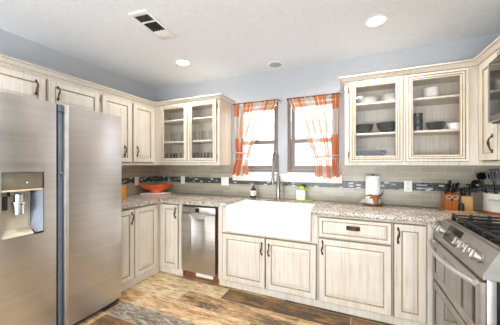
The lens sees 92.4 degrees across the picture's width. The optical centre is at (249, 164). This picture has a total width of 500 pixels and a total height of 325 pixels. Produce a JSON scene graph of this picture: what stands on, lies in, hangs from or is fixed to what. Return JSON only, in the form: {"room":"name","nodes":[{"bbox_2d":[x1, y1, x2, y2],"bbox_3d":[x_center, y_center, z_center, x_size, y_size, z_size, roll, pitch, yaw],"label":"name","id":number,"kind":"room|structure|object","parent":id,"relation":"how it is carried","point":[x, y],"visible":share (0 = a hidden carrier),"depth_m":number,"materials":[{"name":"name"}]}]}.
{"room":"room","nodes":[
{"label":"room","id":0,"kind":"room"},
{"bbox_2d":[0,29,156,194],"bbox_3d":[-2.582,0.070,1.300,0.100,2.521,5.742,0,0,23],"label":"wall","id":1,"kind":"structure","parent":0,"point":[12,45],"depth_m":2.59,"materials":[{"name":"blue paint"}]},
{"bbox_2d":[0,54,102,111],"bbox_3d":[-1.954,-0.677,2.210,0.332,0.365,1.010,0,0,23],"label":"upper cabinet","id":2,"kind":"object","parent":1,"relation":"attached to","point":[18,77],"visible":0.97,"depth_m":2.15,"materials":[{"name":"beige paint"}]},
{"bbox_2d":[100,86,154,164],"bbox_3d":[-1.526,-0.427,3.191,0.324,0.864,1.128,0,0,23],"label":"upper cabinet","id":3,"kind":"object","parent":1,"relation":"attached to","point":[137,114],"visible":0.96,"depth_m":3.02,"materials":[{"name":"beige paint"}]},
{"bbox_2d":[135,177,138,184],"bbox_3d":[-1.607,0.231,3.404,0.008,0.114,0.070,0,0,23],"label":"wall outlet","id":4,"kind":"object","parent":1,"relation":"attached to","point":[136,178],"visible":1,"depth_m":3.40,"materials":[{"name":"white plastic"}]},
{"bbox_2d":[122,165,156,194],"bbox_3d":[-1.830,0.201,2.909,0.008,0.430,1.892,0,0,23],"label":"backsplash","id":5,"kind":"structure","parent":1,"relation":"attached to","point":[147,174],"depth_m":3.44,"materials":[{"name":"tile"}]},
{"bbox_2d":[88,272,382,324],"bbox_3d":[-0.670,1.362,0.448,4.286,0.058,5.692,0,0,23],"label":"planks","id":6,"kind":"structure","parent":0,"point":[158,272],"depth_m":2.22,"materials":[{"name":"wood"}]},
{"bbox_2d":[77,270,393,324],"bbox_3d":[-0.709,1.331,0.377,4.194,0.001,5.604,0,0,23],"label":"floor","id":7,"kind":"structure","parent":0,"point":[130,312],"depth_m":2.22,"materials":[{"name":"brown wood"}]},
{"bbox_2d":[0,91,121,324],"bbox_3d":[-1.763,0.426,2.033,0.765,1.785,0.953,0,0,23],"label":"refrigerator","id":8,"kind":"object","parent":7,"relation":"on","point":[61,165],"visible":1,"depth_m":1.83,"materials":[{"name":"grey metal"}]},
{"bbox_2d":[122,202,159,291],"bbox_3d":[-1.504,0.893,2.815,0.676,0.867,0.649,0,0,23],"label":"base cabinet","id":9,"kind":"object","parent":7,"relation":"on","point":[140,224],"visible":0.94,"depth_m":2.69,"materials":[{"name":"beige paint"}]},
{"bbox_2d":[122,192,499,223],"bbox_3d":[0.173,0.438,2.404,4.084,0.042,1.231,0,0,23],"label":"countertop","id":10,"kind":"structure","parent":9,"relation":"on","point":[403,213],"depth_m":2.34,"materials":[{"name":"stone"}]},
{"bbox_2d":[122,185,125,198],"bbox_3d":[-1.579,0.336,2.905,0.106,0.162,0.111,0,0,23],"label":"wooden box","id":11,"kind":"object","parent":10,"relation":"on","point":[123,186],"visible":0.25,"depth_m":2.91,"materials":[{"name":"brown wood"}]},
{"bbox_2d":[140,191,170,194],"bbox_3d":[-1.346,0.408,3.445,0.400,0.018,0.200,0,0,-17],"label":"serving board","id":12,"kind":"object","parent":10,"relation":"on","point":[166,192],"visible":0.93,"depth_m":3.36,"materials":[{"name":"white ceramic"}]},
{"bbox_2d":[138,183,172,192],"bbox_3d":[-1.346,0.330,3.445,0.476,0.136,0.230,0,0,-17],"label":"serving bowl","id":13,"kind":"object","parent":12,"relation":"on","point":[158,188],"visible":1,"depth_m":3.38,"materials":[{"name":"orange ceramic"}]},
{"bbox_2d":[250,182,255,197],"bbox_3d":[0.044,0.319,3.030,0.075,0.194,0.076,0,0,23],"label":"soap bottle","id":14,"kind":"object","parent":10,"relation":"on","point":[253,189],"visible":0.98,"depth_m":3.00,"materials":[{"name":"white plastic"}]},
{"bbox_2d":[226,200,315,240],"bbox_3d":[0.238,0.568,2.579,0.882,0.278,0.448,0,0,23],"label":"farmhouse sink","id":15,"kind":"object","parent":10,"relation":"in","point":[287,220],"visible":0.9,"depth_m":2.39,"materials":[{"name":"white ceramic"}]},
{"bbox_2d":[271,150,285,199],"bbox_3d":[0.304,0.125,2.782,0.210,0.583,0.128,0,0,-34],"label":"faucet","id":16,"kind":"object","parent":10,"relation":"on","point":[278,184],"visible":1,"depth_m":2.82,"materials":[{"name":"silver metal"}]},
{"bbox_2d":[296,190,312,201],"bbox_3d":[0.632,0.355,2.785,0.185,0.122,0.085,0,0,23],"label":"sponge caddy","id":17,"kind":"object","parent":10,"relation":"on","point":[300,194],"visible":0.94,"depth_m":2.77,"materials":[{"name":"plastic"}]},
{"bbox_2d":[298,185,309,190],"bbox_3d":[0.625,0.280,2.786,0.143,0.084,0.024,0,0,23],"label":"dish brush","id":18,"kind":"object","parent":17,"relation":"in","point":[301,187],"visible":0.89,"depth_m":2.79,"materials":[{"name":"plastic"}]},
{"bbox_2d":[362,174,383,205],"bbox_3d":[1.272,0.258,2.479,0.196,0.316,0.216,0,0,23],"label":"towel holder","id":19,"kind":"object","parent":10,"relation":"on","point":[375,198],"visible":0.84,"depth_m":2.39,"materials":[{"name":"brown wood"}]},
{"bbox_2d":[359,175,380,203],"bbox_3d":[1.246,0.255,2.501,0.206,0.284,0.142,0,0,23],"label":"paper towel roll","id":20,"kind":"object","parent":19,"relation":"on","point":[372,183],"visible":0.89,"depth_m":2.44,"materials":[{"name":"white paper"}]},
{"bbox_2d":[439,207,477,212],"bbox_3d":[1.880,0.411,2.176,0.226,0.010,0.175,0,0,23],"label":"board","id":21,"kind":"object","parent":10,"relation":"on","point":[465,211],"visible":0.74,"depth_m":2.10,"materials":[{"name":"brown wood"}]},
{"bbox_2d":[441,191,457,210],"bbox_3d":[1.819,0.323,2.189,0.092,0.165,0.120,0,0,23],"label":"knife block","id":22,"kind":"object","parent":21,"relation":"on","point":[446,204],"visible":0.88,"depth_m":2.15,"materials":[{"name":"orange wood"}]},
{"bbox_2d":[444,184,448,193],"bbox_3d":[1.761,0.216,2.153,0.028,0.097,0.071,0,0,30],"label":"kitchen knife","id":23,"kind":"object","parent":22,"relation":"on","point":[446,185],"visible":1,"depth_m":2.14,"materials":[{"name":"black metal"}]},
{"bbox_2d":[448,180,451,191],"bbox_3d":[1.788,0.193,2.155,0.029,0.114,0.071,0,0,23],"label":"kitchen knife","id":24,"kind":"object","parent":22,"relation":"on","point":[449,181],"visible":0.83,"depth_m":2.14,"materials":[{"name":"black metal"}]},
{"bbox_2d":[446,195,458,200],"bbox_3d":[1.792,0.297,2.124,0.094,0.056,0.013,0,0,23],"label":"scissors","id":25,"kind":"object","parent":22,"relation":"attached to","point":[451,198],"visible":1,"depth_m":2.12,"materials":[{"name":"grey plastic"}]},
{"bbox_2d":[450,183,455,193],"bbox_3d":[1.812,0.210,2.135,0.029,0.099,0.071,0,0,23],"label":"kitchen knife","id":26,"kind":"object","parent":22,"relation":"on","point":[453,184],"visible":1,"depth_m":2.12,"materials":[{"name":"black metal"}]},
{"bbox_2d":[454,182,459,192],"bbox_3d":[1.835,0.202,2.134,0.028,0.097,0.072,0,0,7],"label":"kitchen knife","id":27,"kind":"object","parent":22,"relation":"on","point":[457,183],"visible":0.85,"depth_m":2.12,"materials":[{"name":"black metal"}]},
{"bbox_2d":[458,202,464,210],"bbox_3d":[1.869,0.367,2.118,0.042,0.077,0.041,0,0,23],"label":"pepper mill","id":28,"kind":"object","parent":21,"relation":"on","point":[461,206],"visible":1,"depth_m":2.11,"materials":[{"name":"grey plastic"}]},
{"bbox_2d":[457,194,472,210],"bbox_3d":[1.951,0.338,2.175,0.080,0.135,0.090,0,0,23],"label":"knife block","id":29,"kind":"object","parent":21,"relation":"on","point":[466,200],"visible":0.79,"depth_m":2.14,"materials":[{"name":"brown wood"}]},
{"bbox_2d":[467,186,472,195],"bbox_3d":[1.970,0.237,2.145,0.026,0.092,0.042,0,0,-1],"label":"kitchen knife","id":30,"kind":"object","parent":29,"relation":"on","point":[470,187],"visible":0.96,"depth_m":2.14,"materials":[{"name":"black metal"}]},
{"bbox_2d":[482,192,499,214],"bbox_3d":[2.111,0.330,2.046,0.182,0.172,0.182,0,0,23],"label":"utensil crock","id":31,"kind":"object","parent":10,"relation":"on","point":[491,201],"visible":0.98,"depth_m":2.01,"materials":[{"name":"white ceramic"}]},
{"bbox_2d":[471,180,487,192],"bbox_3d":[2.051,0.259,2.053,0.245,0.254,0.029,0,0,22],"label":"ladle","id":32,"kind":"object","parent":31,"relation":"in","point":[475,183],"visible":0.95,"depth_m":2.09,"materials":[{"name":"black plastic"}]},
{"bbox_2d":[471,180,482,187],"bbox_3d":[1.972,0.168,2.086,0.075,0.072,0.025,0,0,33],"label":"bowl","id":33,"kind":"object","parent":32,"relation":"on","point":[475,183],"depth_m":2.09,"materials":[{"name":"black plastic"}]},
{"bbox_2d":[476,172,486,191],"bbox_3d":[2.055,0.220,2.093,0.142,0.326,0.053,0,0,11],"label":"server","id":34,"kind":"object","parent":31,"relation":"in","point":[480,176],"visible":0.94,"depth_m":2.11,"materials":[{"name":"black plastic"}]},
{"bbox_2d":[477,173,486,179],"bbox_3d":[2.034,0.103,2.107,0.061,0.070,0.025,0,0,23],"label":"bowl","id":35,"kind":"object","parent":34,"relation":"on","point":[480,176],"depth_m":2.11,"materials":[{"name":"black plastic"}]},
{"bbox_2d":[488,171,495,193],"bbox_3d":[2.114,0.217,2.081,0.074,0.330,0.035,0,0,23],"label":"serving spoon","id":36,"kind":"object","parent":31,"relation":"in","point":[491,171],"visible":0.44,"depth_m":2.08,"materials":[{"name":"black plastic"}]},
{"bbox_2d":[489,168,499,193],"bbox_3d":[2.036,0.206,1.985,0.090,0.353,0.047,0,0,10],"label":"slotted turner","id":37,"kind":"object","parent":31,"relation":"in","point":[495,179],"visible":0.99,"depth_m":1.99,"materials":[{"name":"grey plastic"}]},
{"bbox_2d":[160,202,183,275],"bbox_3d":[-0.855,0.893,3.161,0.346,0.867,0.637,0,0,23],"label":"base cabinet","id":38,"kind":"object","parent":7,"relation":"on","point":[170,213],"visible":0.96,"depth_m":2.90,"materials":[{"name":"beige paint"}]},
{"bbox_2d":[181,204,218,283],"bbox_3d":[-0.461,0.894,2.994,0.488,0.865,0.610,0,0,23],"label":"dishwasher","id":39,"kind":"object","parent":7,"relation":"on","point":[199,224],"visible":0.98,"depth_m":2.71,"materials":[{"name":"grey metal"}]},
{"bbox_2d":[218,207,317,306],"bbox_3d":[0.249,0.893,2.685,1.058,0.867,0.637,0,0,23],"label":"base cabinet","id":40,"kind":"object","parent":7,"relation":"on","point":[282,268],"visible":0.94,"depth_m":2.40,"materials":[{"name":"beige paint"}]},
{"bbox_2d":[318,215,391,323],"bbox_3d":[1.011,0.893,2.356,0.602,0.867,0.637,0,0,23],"label":"base cabinet","id":41,"kind":"object","parent":7,"relation":"on","point":[355,254],"visible":1,"depth_m":2.09,"materials":[{"name":"beige paint"}]},
{"bbox_2d":[392,221,432,324],"bbox_3d":[1.414,0.893,2.182,0.276,0.867,0.637,0,0,23],"label":"base cabinet","id":42,"kind":"object","parent":7,"relation":"on","point":[412,258],"visible":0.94,"depth_m":1.92,"materials":[{"name":"beige paint"}]},
{"bbox_2d":[428,213,499,324],"bbox_3d":[1.524,0.839,1.373,0.768,0.960,0.758,0,0,23],"label":"range","id":43,"kind":"object","parent":7,"relation":"on","point":[465,251],"visible":1,"depth_m":1.36,"materials":[{"name":"silver metal"}]},
{"bbox_2d":[448,219,499,248],"bbox_3d":[1.601,0.424,1.339,0.585,0.049,0.758,0,0,23],"label":"cooktop","id":44,"kind":"object","parent":43,"relation":"in","point":[495,243],"depth_m":1.44,"materials":[{"name":"silver metal"}]},
{"bbox_2d":[0,0,499,88],"bbox_3d":[-0.660,-1.240,0.471,4.286,0.100,5.742,0,0,23],"label":"ceiling","id":45,"kind":"structure","parent":0,"point":[220,39],"depth_m":2.12,"materials":[{"name":"white paint"}]},
{"bbox_2d":[128,9,176,39],"bbox_3d":[-0.819,-1.184,2.049,0.176,0.012,0.400,0,0,17],"label":"ceiling vent","id":46,"kind":"object","parent":45,"relation":"in","point":[144,18],"visible":1,"depth_m":2.02,"materials":[{"name":"white plastic"}]},
{"bbox_2d":[175,59,190,65],"bbox_3d":[-0.780,-1.184,2.787,0.176,0.011,0.176,0,0,23],"label":"recessed light","id":47,"kind":"object","parent":45,"relation":"in","point":[182,62],"visible":1,"depth_m":2.76,"materials":[{"name":"white plastic"}]},
{"bbox_2d":[267,61,283,67],"bbox_3d":[0.303,-1.185,2.848,0.200,0.008,0.200,0,0,23],"label":"recessed light","id":48,"kind":"object","parent":45,"relation":"in","point":[274,64],"visible":1,"depth_m":2.83,"materials":[{"name":"white plastic"}]},
{"bbox_2d":[364,14,387,26],"bbox_3d":[1.041,-1.184,1.980,0.176,0.011,0.176,0,0,23],"label":"recessed light","id":49,"kind":"object","parent":45,"relation":"in","point":[376,20],"visible":1,"depth_m":1.97,"materials":[{"name":"white plastic"}]},
{"bbox_2d":[157,34,499,209],"bbox_3d":[0.447,0.070,3.038,4.086,2.521,0.150,0,0,23],"label":"wall","id":50,"kind":"structure","parent":0,"point":[318,78],"depth_m":2.83,"materials":[{"name":"blue paint"}]},
{"bbox_2d":[181,176,184,183],"bbox_3d":[-1.001,0.229,3.568,0.070,0.114,0.008,0,0,23],"label":"wall outlet","id":51,"kind":"object","parent":50,"relation":"attached to","point":[182,177],"visible":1,"depth_m":3.56,"materials":[{"name":"white plastic"}]},
{"bbox_2d":[155,93,234,164],"bbox_3d":[-0.776,-0.427,3.272,1.093,0.864,0.385,0,0,23],"label":"upper cabinet","id":52,"kind":"object","parent":50,"relation":"attached to","point":[184,117],"visible":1,"depth_m":3.24,"materials":[{"name":"beige paint"}]},
{"bbox_2d":[164,139,212,144],"bbox_3d":[-0.785,-0.309,3.311,1.003,0.020,0.289,0,0,23],"label":"shelf","id":53,"kind":"object","parent":52,"relation":"attached to","point":[194,142],"depth_m":3.29,"materials":[{"name":"beige paint"}]},
{"bbox_2d":[164,116,212,125],"bbox_3d":[-0.785,-0.604,3.311,1.003,0.020,0.289,0,0,23],"label":"shelf","id":54,"kind":"object","parent":52,"relation":"attached to","point":[198,121],"depth_m":3.33,"materials":[{"name":"beige paint"}]},
{"bbox_2d":[221,177,228,185],"bbox_3d":[-0.345,0.226,3.284,0.116,0.114,0.009,0,0,23],"label":"wall switch","id":55,"kind":"object","parent":50,"relation":"attached to","point":[224,180],"visible":1,"depth_m":3.28,"materials":[{"name":"white plastic"}]},
{"bbox_2d":[230,99,280,175],"bbox_3d":[0.059,-0.324,3.040,0.656,0.941,0.154,0,0,23],"label":"curtain","id":56,"kind":"object","parent":50,"relation":"hanging from","point":[250,118],"visible":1,"depth_m":3.04,"materials":[{"name":"fabric"}]},
{"bbox_2d":[248,102,277,171],"bbox_3d":[0.103,-0.353,3.182,0.600,0.891,0.055,0,0,23],"label":"window","id":57,"kind":"structure","parent":50,"relation":"in","point":[252,168],"depth_m":3.10,"materials":[{"name":"beige plastic"}]},
{"bbox_2d":[233,172,341,182],"bbox_3d":[0.414,0.150,2.954,1.356,0.112,0.122,0,0,23],"label":"trim","id":58,"kind":"structure","parent":50,"relation":"attached to","point":[252,176],"depth_m":2.87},
{"bbox_2d":[286,92,340,178],"bbox_3d":[0.720,-0.315,2.755,0.600,0.944,0.154,0,0,23],"label":"curtain","id":59,"kind":"object","parent":50,"relation":"hanging from","point":[317,115],"visible":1,"depth_m":2.68,"materials":[{"name":"fabric"}]},
{"bbox_2d":[288,102,338,172],"bbox_3d":[0.760,-0.353,2.898,0.599,0.891,0.055,0,0,23],"label":"window","id":60,"kind":"structure","parent":50,"relation":"in","point":[291,115],"depth_m":2.99,"materials":[{"name":"beige plastic"}]},
{"bbox_2d":[157,163,499,209],"bbox_3d":[0.416,0.201,2.966,4.070,0.430,0.008,0,0,23],"label":"backsplash","id":61,"kind":"structure","parent":50,"relation":"attached to","point":[428,181],"depth_m":2.63,"materials":[{"name":"tile"}]},
{"bbox_2d":[404,181,411,191],"bbox_3d":[1.611,0.219,2.441,0.070,0.114,0.008,0,0,23],"label":"wall outlet","id":62,"kind":"object","parent":50,"relation":"attached to","point":[407,184],"visible":1,"depth_m":2.44,"materials":[{"name":"white plastic"}]},
{"bbox_2d":[339,59,477,164],"bbox_3d":[1.443,-0.427,2.315,1.073,0.864,0.385,0,0,23],"label":"upper cabinet","id":63,"kind":"object","parent":50,"relation":"attached to","point":[457,81],"visible":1,"depth_m":2.26,"materials":[{"name":"beige paint"}]},
{"bbox_2d":[356,124,373,132],"bbox_3d":[1.165,-0.357,2.449,0.176,0.095,0.176,0,0,23],"label":"mixing bowl","id":64,"kind":"object","parent":63,"relation":"on","point":[360,128],"visible":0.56,"depth_m":2.39,"materials":[{"name":"black ceramic"}]},
{"bbox_2d":[356,150,387,155],"bbox_3d":[1.230,-0.098,2.453,0.304,0.085,0.180,0,0,23],"label":"baking dish","id":65,"kind":"object","parent":63,"relation":"in","point":[373,152],"visible":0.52,"depth_m":2.37,"materials":[{"name":"blue ceramic"}]},
{"bbox_2d":[376,121,394,131],"bbox_3d":[1.349,-0.360,2.358,0.196,0.100,0.196,0,0,23],"label":"mixing bowl","id":66,"kind":"object","parent":63,"relation":"on","point":[389,126],"visible":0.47,"depth_m":2.30,"materials":[{"name":"black ceramic"}]},
{"bbox_2d":[356,129,459,137],"bbox_3d":[1.478,-0.299,2.335,0.983,0.020,0.289,0,0,23],"label":"shelf","id":67,"kind":"object","parent":63,"relation":"attached to","point":[439,133],"depth_m":2.29,"materials":[{"name":"beige paint"}]},
{"bbox_2d":[356,94,459,110],"bbox_3d":[1.478,-0.594,2.335,0.983,0.020,0.289,0,0,23],"label":"shelf","id":68,"kind":"object","parent":63,"relation":"attached to","point":[445,100],"depth_m":2.30,"materials":[{"name":"beige paint"}]},
{"bbox_2d":[413,125,422,130],"bbox_3d":[1.581,-0.338,2.272,0.092,0.056,0.099,0,0,-27],"label":"mug","id":69,"kind":"object","parent":63,"relation":"on","point":[418,127],"visible":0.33,"depth_m":2.23,"materials":[{"name":"black ceramic"}]},
{"bbox_2d":[413,119,422,125],"bbox_3d":[1.581,-0.396,2.272,0.092,0.056,0.099,0,0,-27],"label":"mug","id":70,"kind":"object","parent":69,"relation":"on","point":[416,122],"visible":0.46,"depth_m":2.23,"materials":[{"name":"black ceramic"}]},
{"bbox_2d":[413,113,422,119],"bbox_3d":[1.581,-0.454,2.272,0.092,0.056,0.099,0,0,-27],"label":"mug","id":71,"kind":"object","parent":70,"relation":"on","point":[415,115],"visible":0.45,"depth_m":2.23,"materials":[{"name":"black ceramic"}]},
{"bbox_2d":[423,91,438,96],"bbox_3d":[1.688,-0.636,2.234,0.124,0.062,0.124,0,0,23],"label":"bowl","id":72,"kind":"object","parent":63,"relation":"on","point":[433,93],"visible":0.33,"depth_m":2.19,"materials":[{"name":"white ceramic"}]},
{"bbox_2d":[423,89,438,93],"bbox_3d":[1.688,-0.658,2.234,0.124,0.062,0.124,0,0,23],"label":"bowl","id":73,"kind":"object","parent":72,"relation":"on","point":[429,90],"visible":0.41,"depth_m":2.19,"materials":[{"name":"white ceramic"}]},
{"bbox_2d":[423,86,438,90],"bbox_3d":[1.688,-0.680,2.234,0.124,0.062,0.124,0,0,23],"label":"bowl","id":74,"kind":"object","parent":73,"relation":"on","point":[433,87],"visible":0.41,"depth_m":2.19,"materials":[{"name":"white ceramic"}]},
{"bbox_2d":[425,121,445,129],"bbox_3d":[1.699,-0.347,2.197,0.150,0.075,0.150,0,0,23],"label":"mixing bowl","id":75,"kind":"object","parent":63,"relation":"on","point":[437,125],"visible":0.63,"depth_m":2.15,"materials":[{"name":"black ceramic"}]},
{"bbox_2d":[446,122,459,128],"bbox_3d":[1.843,-0.341,2.156,0.124,0.062,0.124,0,0,23],"label":"casserole dish","id":76,"kind":"object","parent":63,"relation":"on","point":[456,125],"visible":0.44,"depth_m":2.12,"materials":[{"name":"white ceramic"}]},
{"bbox_3d":[1.261,0.070,-0.358,0.100,2.521,5.742,0,0,23],"label":"wall","id":77,"kind":"structure","parent":0,"visible":0},
{"bbox_2d":[473,42,499,164],"bbox_3d":[1.989,-0.427,1.917,0.348,0.864,0.669,0,0,23],"label":"upper cabinet","id":78,"kind":"object","parent":77,"relation":"attached to","point":[488,133],"visible":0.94,"depth_m":1.83,"materials":[{"name":"beige paint"}]},
{"bbox_2d":[493,36,499,47],"bbox_3d":[1.710,-0.787,1.257,0.354,0.145,0.762,0,0,23],"label":"upper cabinet","id":79,"kind":"object","parent":77,"relation":"attached to","point":[496,42],"visible":1,"depth_m":1.64,"materials":[{"name":"beige paint"}]},
{"bbox_2d":[488,54,499,123],"bbox_3d":[1.683,-0.497,1.266,0.392,0.425,0.758,0,0,23],"label":"microwave","id":80,"kind":"object","parent":79,"relation":"attached to","point":[493,66],"visible":1,"depth_m":1.59,"materials":[{"name":"grey plastic"}]},
{"label":"outside","id":81,"kind":"structure","parent":0,"visible":0},
{"bbox_3d":[3.944,1.781,14.195,24.000,0.100,22.808,0,0,23],"label":"ground","id":82,"kind":"structure","parent":81,"visible":0},
{"bbox_2d":[249,156,299,169],"bbox_3d":[0.411,0.781,4.614,1.120,1.900,0.017,0,0,23],"label":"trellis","id":83,"kind":"object","parent":82,"relation":"on","point":[299,156],"visible":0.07,"depth_m":4.64,"materials":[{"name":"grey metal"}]},
{"bbox_2d":[249,121,314,169],"bbox_3d":[1.955,-0.002,9.583,14.000,3.465,0.252,0,0,23],"label":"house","id":84,"kind":"structure","parent":82,"relation":"on","point":[263,153],"depth_m":9.94,"materials":[{"name":"white"}]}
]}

